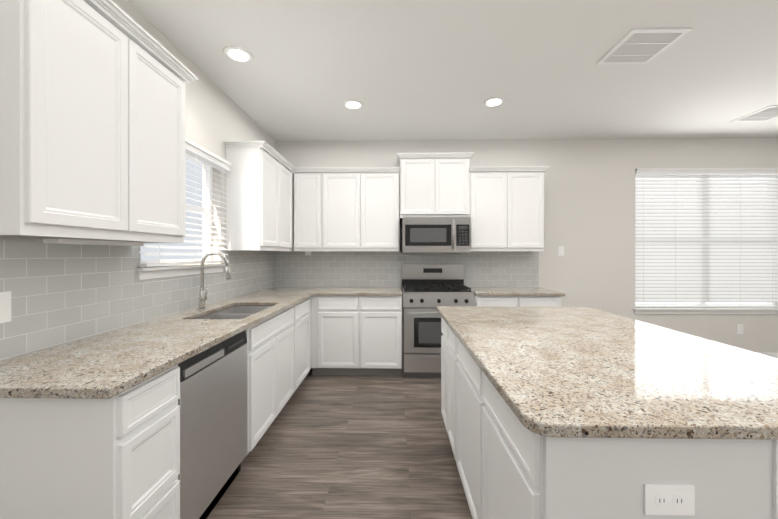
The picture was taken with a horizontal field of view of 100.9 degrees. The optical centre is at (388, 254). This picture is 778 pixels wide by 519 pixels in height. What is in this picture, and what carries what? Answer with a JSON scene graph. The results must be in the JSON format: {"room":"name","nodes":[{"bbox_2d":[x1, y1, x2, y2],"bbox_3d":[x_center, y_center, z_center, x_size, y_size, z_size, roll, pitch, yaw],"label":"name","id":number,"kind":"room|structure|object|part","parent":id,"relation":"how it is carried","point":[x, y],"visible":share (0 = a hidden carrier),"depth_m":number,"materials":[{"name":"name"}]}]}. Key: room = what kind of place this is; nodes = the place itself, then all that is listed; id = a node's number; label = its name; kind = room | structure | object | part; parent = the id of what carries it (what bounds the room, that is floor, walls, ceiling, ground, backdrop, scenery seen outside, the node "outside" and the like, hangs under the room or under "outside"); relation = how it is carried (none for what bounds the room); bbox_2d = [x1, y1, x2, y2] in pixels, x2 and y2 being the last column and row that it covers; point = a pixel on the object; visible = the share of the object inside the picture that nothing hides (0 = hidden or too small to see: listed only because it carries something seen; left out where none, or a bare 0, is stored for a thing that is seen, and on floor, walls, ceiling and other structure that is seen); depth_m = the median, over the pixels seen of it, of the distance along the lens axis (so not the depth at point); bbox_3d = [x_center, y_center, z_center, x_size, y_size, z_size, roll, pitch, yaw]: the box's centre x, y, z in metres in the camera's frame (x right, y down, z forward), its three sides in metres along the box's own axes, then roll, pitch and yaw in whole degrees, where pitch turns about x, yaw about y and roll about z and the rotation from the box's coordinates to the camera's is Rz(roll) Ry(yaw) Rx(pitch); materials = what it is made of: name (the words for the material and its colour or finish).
{"room":"kitchen","nodes":[
{"label":"kitchen","id":0,"kind":"room"},
{"bbox_2d":[0,0,274,267],"bbox_3d":[-1.582,-0.057,0.261,0.160,2.740,7.990,0,0,1],"label":"wall","id":1,"kind":"structure","parent":0,"point":[216,116],"depth_m":2.67,"materials":[{"name":"white paint"}]},
{"bbox_2d":[0,0,197,242],"bbox_3d":[-1.297,-0.544,1.431,0.364,0.961,0.880,0,0,1],"label":"upper cabinet","id":2,"kind":"object","parent":1,"relation":"attached to","point":[92,122],"visible":1,"depth_m":1.25,"materials":[{"name":"white wood"}]},
{"bbox_2d":[43,239,143,245],"bbox_3d":[-1.347,-0.054,1.502,0.060,0.018,0.440,0,0,1],"label":"under-cabinet light","id":3,"kind":"object","parent":2,"relation":"attached to","point":[72,241],"visible":1,"depth_m":1.43,"materials":[{"name":"white plastic"}]},
{"bbox_2d":[0,238,275,360],"bbox_3d":[-1.458,0.183,2.480,0.008,0.495,3.132,0,0,1],"label":"backsplash","id":4,"kind":"structure","parent":1,"relation":"attached to","point":[63,293],"depth_m":1.58,"materials":[{"name":"tile"}]},
{"bbox_2d":[0,291,10,322],"bbox_3d":[-1.473,0.202,1.169,0.008,0.118,0.165,0,0,1],"label":"switch plate","id":5,"kind":"object","parent":4,"relation":"attached to","point":[5,306],"visible":1,"depth_m":1.23,"materials":[{"name":"white plastic"}]},
{"bbox_2d":[141,155,211,262],"bbox_3d":[-1.559,-0.357,2.341,0.040,0.865,0.890,0,0,1],"label":"window","id":6,"kind":"structure","parent":1,"relation":"in","point":[207,189],"depth_m":2.75,"materials":[{"name":"white plastic"}]},
{"bbox_2d":[138,138,231,266],"bbox_3d":[-1.424,-0.364,2.338,0.080,0.868,0.946,0,0,1],"label":"window blind","id":7,"kind":"object","parent":6,"relation":"attached to","point":[201,153],"visible":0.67,"depth_m":2.40,"materials":[{"name":"white plastic"}]},
{"bbox_2d":[136,263,224,279],"bbox_3d":[-1.477,0.114,2.340,0.115,0.074,0.950,0,0,1],"label":"window sill","id":8,"kind":"structure","parent":1,"relation":"attached to","point":[146,273],"depth_m":2.17,"materials":[{"name":"white wood"}]},
{"bbox_2d":[224,141,298,251],"bbox_3d":[-1.261,-0.518,3.434,0.364,0.961,1.228,0,0,1],"label":"upper cabinet","id":9,"kind":"object","parent":1,"relation":"attached to","point":[260,189],"visible":0.88,"depth_m":2.86,"materials":[{"name":"white wood"}]},
{"bbox_2d":[206,368,471,518],"bbox_3d":[2.393,1.363,0.191,8.190,0.100,7.990,0,0,1],"label":"floor","id":10,"kind":"structure","parent":0,"point":[352,447],"depth_m":2.06,"materials":[{"name":"wood"}]},
{"bbox_2d":[0,365,179,518],"bbox_3d":[-1.170,0.874,1.182,0.627,0.876,0.305,0,0,1],"label":"base cabinet","id":11,"kind":"object","parent":10,"relation":"on","point":[117,456],"visible":0.94,"depth_m":1.03,"materials":[{"name":"white wood"}]},
{"bbox_2d":[178,331,246,518],"bbox_3d":[-1.166,0.875,1.648,0.618,0.872,0.613,0,0,1],"label":"dishwasher","id":12,"kind":"object","parent":10,"relation":"on","point":[212,401],"visible":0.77,"depth_m":1.57,"materials":[{"name":"silver metal"}]},
{"bbox_2d":[202,306,293,463],"bbox_3d":[-1.148,0.873,2.394,0.627,0.876,0.866,0,0,1],"label":"base cabinet","id":13,"kind":"object","parent":10,"relation":"on","point":[270,366],"visible":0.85,"depth_m":2.25,"materials":[{"name":"white wood"}]},
{"bbox_2d":[0,286,319,398],"bbox_3d":[-1.128,0.417,2.505,0.646,0.034,3.068,0,0,1],"label":"countertop","id":14,"kind":"structure","parent":13,"relation":"on","point":[109,364],"depth_m":1.30,"materials":[{"name":"stone"}]},
{"bbox_2d":[197,252,230,309],"bbox_3d":[-1.267,0.190,2.351,0.244,0.421,0.090,0,0,1],"label":"faucet","id":15,"kind":"object","parent":14,"relation":"on","point":[202,296],"visible":1,"depth_m":2.33,"materials":[{"name":"silver metal"}]},
{"bbox_2d":[196,306,270,318],"bbox_3d":[-1.109,0.536,2.353,0.430,0.200,0.722,0,0,1],"label":"undermount sink","id":16,"kind":"object","parent":14,"relation":"in","point":[237,312],"visible":0.08,"depth_m":2.60,"materials":[{"name":"silver metal"}]},
{"bbox_2d":[293,297,310,390],"bbox_3d":[-1.135,0.872,3.131,0.627,0.876,0.607,0,0,1],"label":"base cabinet","id":17,"kind":"object","parent":10,"relation":"on","point":[302,338],"visible":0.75,"depth_m":3.06,"materials":[{"name":"white wood"}]},
{"bbox_2d":[276,286,311,289],"bbox_3d":[-1.085,0.416,3.718,0.390,0.034,0.640,0,0,1],"label":"countertop","id":18,"kind":"structure","parent":17,"relation":"on","point":[277,287],"depth_m":3.84,"materials":[{"name":"stone"}]},
{"bbox_2d":[311,296,359,374],"bbox_3d":[-0.569,0.871,3.724,0.520,0.876,0.627,0,0,1],"label":"base cabinet","id":19,"kind":"object","parent":10,"relation":"on","point":[334,335],"visible":0.94,"depth_m":3.42,"materials":[{"name":"white wood"}]},
{"bbox_2d":[359,296,401,374],"bbox_3d":[-0.082,0.871,3.715,0.455,0.876,0.627,0,0,1],"label":"base cabinet","id":20,"kind":"object","parent":10,"relation":"on","point":[380,335],"visible":0.96,"depth_m":3.41,"materials":[{"name":"white wood"}]},
{"bbox_2d":[316,286,401,295],"bbox_3d":[-0.312,0.416,3.701,0.916,0.034,0.646,0,0,1],"label":"countertop","id":21,"kind":"structure","parent":20,"relation":"on","point":[324,290],"depth_m":3.48,"materials":[{"name":"stone"}]},
{"bbox_2d":[402,264,474,377],"bbox_3d":[0.532,0.717,3.669,0.758,1.185,0.678,0,0,1],"label":"range","id":22,"kind":"object","parent":10,"relation":"on","point":[427,290],"visible":0.79,"depth_m":3.40,"materials":[{"name":"silver metal"}]},
{"bbox_2d":[441,317,458,460],"bbox_3d":[0.667,0.873,2.157,0.549,0.876,0.600,0,0,1],"label":"base cabinet","id":23,"kind":"object","parent":10,"relation":"on","point":[449,359],"visible":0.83,"depth_m":2.11,"materials":[{"name":"white wood"}]},
{"bbox_2d":[456,337,484,518],"bbox_3d":[0.657,0.873,1.587,0.549,0.876,0.540,0,0,1],"label":"base cabinet","id":24,"kind":"object","parent":10,"relation":"on","point":[470,403],"visible":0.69,"depth_m":1.54,"materials":[{"name":"white wood"}]},
{"bbox_2d":[475,296,560,306],"bbox_3d":[1.366,0.871,3.689,0.900,0.876,0.627,0,0,1],"label":"base cabinet","id":25,"kind":"object","parent":10,"relation":"on","point":[520,301],"visible":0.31,"depth_m":3.38,"materials":[{"name":"white wood"}]},
{"bbox_2d":[469,287,564,295],"bbox_3d":[1.379,0.416,3.674,0.931,0.034,0.640,0,0,1],"label":"countertop","id":26,"kind":"structure","parent":25,"relation":"on","point":[508,291],"depth_m":3.48,"materials":[{"name":"stone"}]},
{"bbox_2d":[482,371,777,518],"bbox_3d":[0.669,0.874,1.048,0.592,0.876,0.538,0,0,1],"label":"base cabinet","id":27,"kind":"object","parent":10,"relation":"on","point":[512,466],"depth_m":0.79,"materials":[{"name":"white wood"}]},
{"bbox_3d":[0.674,0.874,0.792,0.573,0.876,0.027,0,0,1],"label":"kitchen island cabinet end panel","id":28,"kind":"part","parent":27,"relation":"part of","materials":[{"name":"white wood"}]},
{"bbox_2d":[644,484,694,515],"bbox_3d":[0.683,0.597,0.782,0.118,0.072,0.007,0,0,1],"label":"outlet","id":29,"kind":"object","parent":27,"relation":"attached to","point":[669,499],"visible":1,"depth_m":0.78,"materials":[{"name":"white plastic"}]},
{"bbox_3d":[1.237,0.873,1.618,0.522,0.876,1.676,0,0,1],"label":"wall block","id":30,"kind":"object","parent":10,"relation":"on","visible":0},
{"bbox_2d":[437,306,777,439],"bbox_3d":[0.935,0.418,1.617,1.165,0.034,1.730,0,0,1],"label":"countertop","id":31,"kind":"structure","parent":30,"relation":"on","point":[573,372],"depth_m":1.07,"materials":[{"name":"stone"}]},
{"bbox_2d":[127,0,777,140],"bbox_3d":[2.393,-1.477,0.188,8.190,0.100,7.990,0,0,1],"label":"ceiling","id":32,"kind":"structure","parent":0,"point":[422,69],"depth_m":2.44,"materials":[{"name":"white paint"}]},
{"bbox_2d":[223,46,252,62],"bbox_3d":[-1.075,-1.425,2.296,0.196,0.008,0.196,0,0,1],"label":"recessed light","id":33,"kind":"object","parent":32,"relation":"in","point":[238,54],"visible":1,"depth_m":2.28,"materials":[{"name":"white plastic"}]},
{"bbox_2d":[343,100,362,109],"bbox_3d":[-0.341,-1.426,3.063,0.196,0.008,0.196,0,0,1],"label":"recessed light","id":34,"kind":"object","parent":32,"relation":"in","point":[353,104],"visible":1,"depth_m":3.05,"materials":[{"name":"white plastic"}]},
{"bbox_2d":[483,97,504,106],"bbox_3d":[0.983,-1.426,3.009,0.196,0.008,0.196,0,0,1],"label":"recessed light","id":35,"kind":"object","parent":32,"relation":"in","point":[493,102],"visible":1,"depth_m":2.99,"materials":[{"name":"white plastic"}]},
{"bbox_2d":[597,28,692,64],"bbox_3d":[1.734,-1.425,2.215,0.370,0.008,0.370,0,0,1],"label":"ceiling vent","id":36,"kind":"object","parent":32,"relation":"in","point":[639,46],"visible":1,"depth_m":2.19,"materials":[{"name":"white metal"}]},
{"bbox_2d":[730,105,777,121],"bbox_3d":[3.843,-1.426,3.258,0.370,0.008,0.370,0,0,1],"label":"ceiling vent","id":37,"kind":"object","parent":32,"relation":"in","point":[768,113],"visible":1,"depth_m":3.29,"materials":[{"name":"white metal"}]},
{"bbox_2d":[275,138,777,352],"bbox_3d":[2.462,-0.061,4.064,8.190,2.740,0.160,0,0,1],"label":"wall","id":38,"kind":"structure","parent":0,"point":[589,205],"depth_m":3.98,"materials":[{"name":"white paint"}]},
{"bbox_2d":[292,167,326,251],"bbox_3d":[-0.941,-0.518,3.861,0.335,0.961,0.364,0,0,1],"label":"upper cabinet","id":39,"kind":"object","parent":38,"relation":"attached to","point":[307,208],"visible":0.81,"depth_m":3.73,"materials":[{"name":"white wood"}]},
{"bbox_2d":[321,167,398,251],"bbox_3d":[-0.326,-0.518,3.850,0.895,0.961,0.364,0,0,1],"label":"upper cabinet","id":40,"kind":"object","parent":38,"relation":"attached to","point":[360,208],"visible":1,"depth_m":3.71,"materials":[{"name":"white wood"}]},
{"bbox_2d":[276,249,538,288],"bbox_3d":[0.211,0.181,4.021,3.290,0.495,0.008,0,0,1],"label":"backsplash","id":41,"kind":"structure","parent":38,"relation":"attached to","point":[384,268],"depth_m":4.02,"materials":[{"name":"tile"}]},
{"bbox_2d":[397,152,473,220],"bbox_3d":[0.531,-0.791,3.834,0.880,0.738,0.364,0,0,1],"label":"upper cabinet","id":42,"kind":"object","parent":38,"relation":"attached to","point":[436,184],"visible":0.9,"depth_m":3.70,"materials":[{"name":"white wood"}]},
{"bbox_2d":[402,217,469,252],"bbox_3d":[0.534,-0.220,3.782,0.758,0.402,0.468,0,0,1],"label":"over-the-range microwave","id":43,"kind":"object","parent":42,"relation":"attached to","point":[435,234],"visible":1,"depth_m":3.60,"materials":[{"name":"silver metal"}]},
{"bbox_2d":[470,166,549,251],"bbox_3d":[1.376,-0.518,3.819,0.890,0.961,0.364,0,0,1],"label":"upper cabinet","id":44,"kind":"object","parent":38,"relation":"attached to","point":[506,208],"visible":0.83,"depth_m":3.68,"materials":[{"name":"white wood"}]},
{"bbox_2d":[558,246,563,255],"bbox_3d":[2.136,-0.046,3.984,0.072,0.118,0.008,0,0,1],"label":"switch plate","id":45,"kind":"object","parent":38,"relation":"attached to","point":[560,250],"visible":1,"depth_m":3.98,"materials":[{"name":"white plastic"}]},
{"bbox_2d":[635,181,774,305],"bbox_3d":[3.937,-0.201,4.052,1.780,1.720,0.040,0,0,1],"label":"window","id":46,"kind":"structure","parent":38,"relation":"in","point":[705,303],"depth_m":4.04,"materials":[{"name":"white plastic"}]},
{"bbox_2d":[635,168,777,307],"bbox_3d":[3.936,-0.203,3.977,1.768,1.713,0.084,0,0,1],"label":"window blind","id":47,"kind":"object","parent":46,"relation":"attached to","point":[683,253],"visible":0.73,"depth_m":3.99,"materials":[{"name":"white plastic"}]},
{"bbox_2d":[633,308,777,314],"bbox_3d":[3.936,0.697,3.971,1.840,0.074,0.115,0,0,1],"label":"window sill","id":48,"kind":"structure","parent":38,"relation":"attached to","point":[765,311],"depth_m":3.93,"materials":[{"name":"white wood"}]},
{"bbox_2d":[737,324,742,333],"bbox_3d":[4.312,0.917,3.946,0.072,0.118,0.007,0,0,1],"label":"electrical outlet","id":49,"kind":"object","parent":38,"relation":"attached to","point":[739,328],"visible":1,"depth_m":3.94,"materials":[{"name":"white plastic"}]},
{"bbox_2d":[760,353,777,357],"bbox_3d":[4.115,1.257,3.947,4.480,0.105,0.012,0,0,1],"label":"baseboard","id":50,"kind":"structure","parent":38,"relation":"attached to","point":[775,355],"depth_m":3.93,"materials":[{"name":"white"}]},
{"label":"outside","id":51,"kind":"structure","parent":0,"visible":0},
{"bbox_2d":[141,158,202,259],"bbox_3d":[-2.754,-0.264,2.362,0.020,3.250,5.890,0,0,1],"label":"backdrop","id":52,"kind":"structure","parent":51,"point":[192,172],"depth_m":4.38,"materials":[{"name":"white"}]},
{"bbox_2d":[635,178,766,303],"bbox_3d":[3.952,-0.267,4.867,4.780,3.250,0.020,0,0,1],"label":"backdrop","id":53,"kind":"structure","parent":51,"point":[696,206],"depth_m":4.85,"materials":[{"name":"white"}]}
]}

